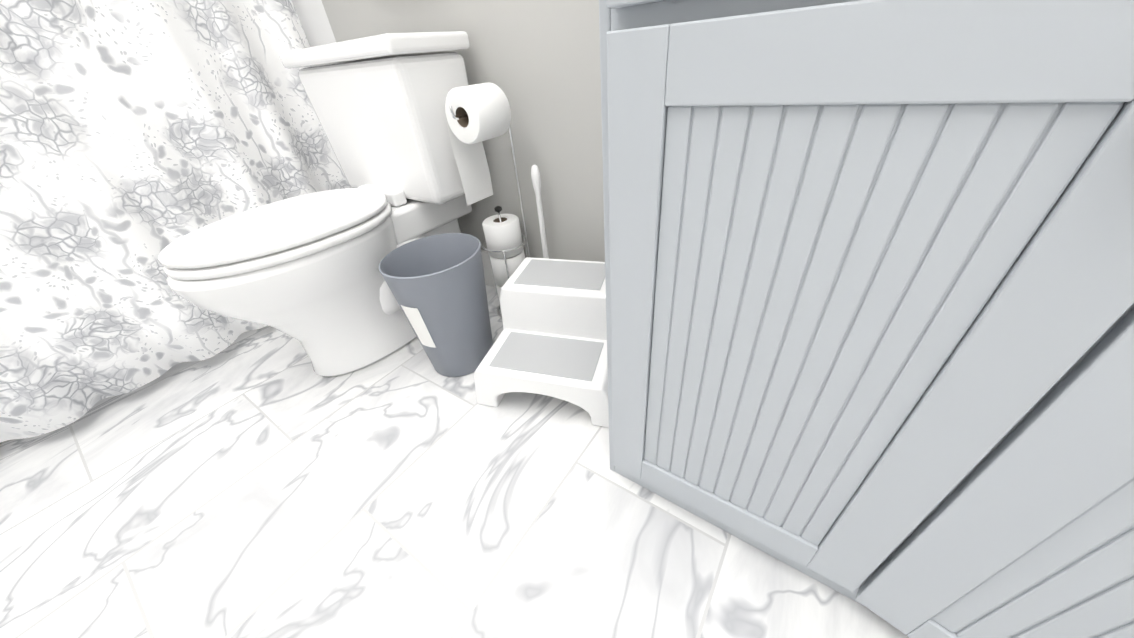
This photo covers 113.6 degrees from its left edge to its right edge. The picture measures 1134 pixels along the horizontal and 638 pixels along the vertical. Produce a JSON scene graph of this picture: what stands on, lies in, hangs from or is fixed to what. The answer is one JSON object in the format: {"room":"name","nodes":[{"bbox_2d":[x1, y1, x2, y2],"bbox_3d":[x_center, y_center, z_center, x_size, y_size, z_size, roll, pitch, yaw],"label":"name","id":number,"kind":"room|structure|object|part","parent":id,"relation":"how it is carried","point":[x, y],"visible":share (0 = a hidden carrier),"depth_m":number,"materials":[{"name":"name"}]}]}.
{"room":"bathroom","nodes":[
{"label":"bathroom","id":0,"kind":"room"},
{"bbox_2d":[292,0,604,261],"bbox_3d":[-0.059,-1.069,0.548,3.580,2.500,0.100,18,42,30],"label":"wall","id":1,"kind":"structure","parent":0,"point":[537,62],"depth_m":0.95,"materials":[{"name":"grey paint"}]},
{"bbox_2d":[481,250,495,287],"bbox_3d":[-0.187,-0.151,1.313,1.225,0.145,0.014,18,42,30],"label":"baseboard","id":2,"kind":"structure","parent":1,"relation":"attached to","point":[488,276],"depth_m":1.37,"materials":[{"name":"white wood"}]},
{"bbox_2d":[0,284,908,637],"bbox_3d":[-0.537,0.525,0.635,3.580,0.100,2.185,18,42,30],"label":"floor","id":3,"kind":"structure","parent":0,"point":[266,482],"depth_m":0.71,"materials":[{"name":"stone"}]},
{"bbox_2d":[158,31,471,376],"bbox_3d":[-0.615,-0.265,0.998,0.500,0.766,0.737,18,42,30],"label":"toilet","id":4,"kind":"object","parent":3,"relation":"on","point":[304,271],"visible":0.73,"depth_m":0.90,"materials":[{"name":"white ceramic"}]},
{"bbox_3d":[-0.682,-0.239,0.900,0.377,0.022,0.480,18,42,30],"label":"lid","id":5,"kind":"part","parent":4,"relation":"part of","materials":[{"name":"white plastic"}]},
{"bbox_3d":[-0.486,-0.538,1.060,0.472,0.330,0.204,18,42,30],"label":"tank","id":6,"kind":"part","parent":4,"relation":"part of","materials":[{"name":"white ceramic"}]},
{"bbox_2d":[378,233,492,376],"bbox_3d":[-0.315,-0.025,0.994,0.228,0.334,0.248,18,42,30],"label":"trash can","id":7,"kind":"object","parent":3,"relation":"on","point":[436,285],"visible":0.94,"depth_m":0.93,"materials":[{"name":"grey plastic"}]},
{"bbox_2d":[445,82,530,317],"bbox_3d":[-0.199,-0.280,1.052,0.176,0.654,0.202,18,42,30],"label":"toilet paper stand","id":8,"kind":"object","parent":3,"relation":"on","point":[477,115],"visible":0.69,"depth_m":0.95,"materials":[{"name":"white paper"}]},
{"bbox_3d":[-0.198,-0.316,1.068,0.022,0.016,0.022,18,42,30],"label":"knob","id":9,"kind":"part","parent":8,"relation":"part of","materials":[{"name":"grey metal"}]},
{"bbox_2d":[531,165,548,258],"bbox_3d":[-0.065,-0.204,1.089,0.088,0.472,0.088,18,42,30],"label":"toilet brush","id":10,"kind":"object","parent":3,"relation":"on","point":[535,177],"visible":0.33,"depth_m":1.01,"materials":[{"name":"white plastic"}]},
{"bbox_2d":[474,257,608,427],"bbox_3d":[-0.023,0.035,0.940,0.354,0.252,0.330,6,37,16],"label":"step stool","id":11,"kind":"object","parent":3,"relation":"on","point":[551,340],"visible":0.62,"depth_m":0.88,"materials":[{"name":"white plastic"}]},
{"bbox_2d":[599,0,1133,637],"bbox_3d":[0.515,-0.112,0.318,0.924,1.129,0.546,18,42,30],"label":"bathroom vanity","id":12,"kind":"object","parent":3,"relation":"on","point":[869,272],"visible":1,"depth_m":0.32,"materials":[{"name":"grey paint"}]},
{"bbox_3d":[-2.184,-0.446,-0.019,0.980,2.500,0.510,18,42,30],"label":"wall","id":13,"kind":"structure","parent":0,"visible":0},
{"bbox_2d":[0,0,351,442],"bbox_3d":[-1.252,-0.734,0.556,0.196,2.064,1.573,18,42,30],"label":"shower curtain","id":14,"kind":"object","parent":13,"relation":"attached to","point":[137,137],"visible":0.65,"depth_m":0.93,"materials":[{"name":"white fabric"}]}
]}

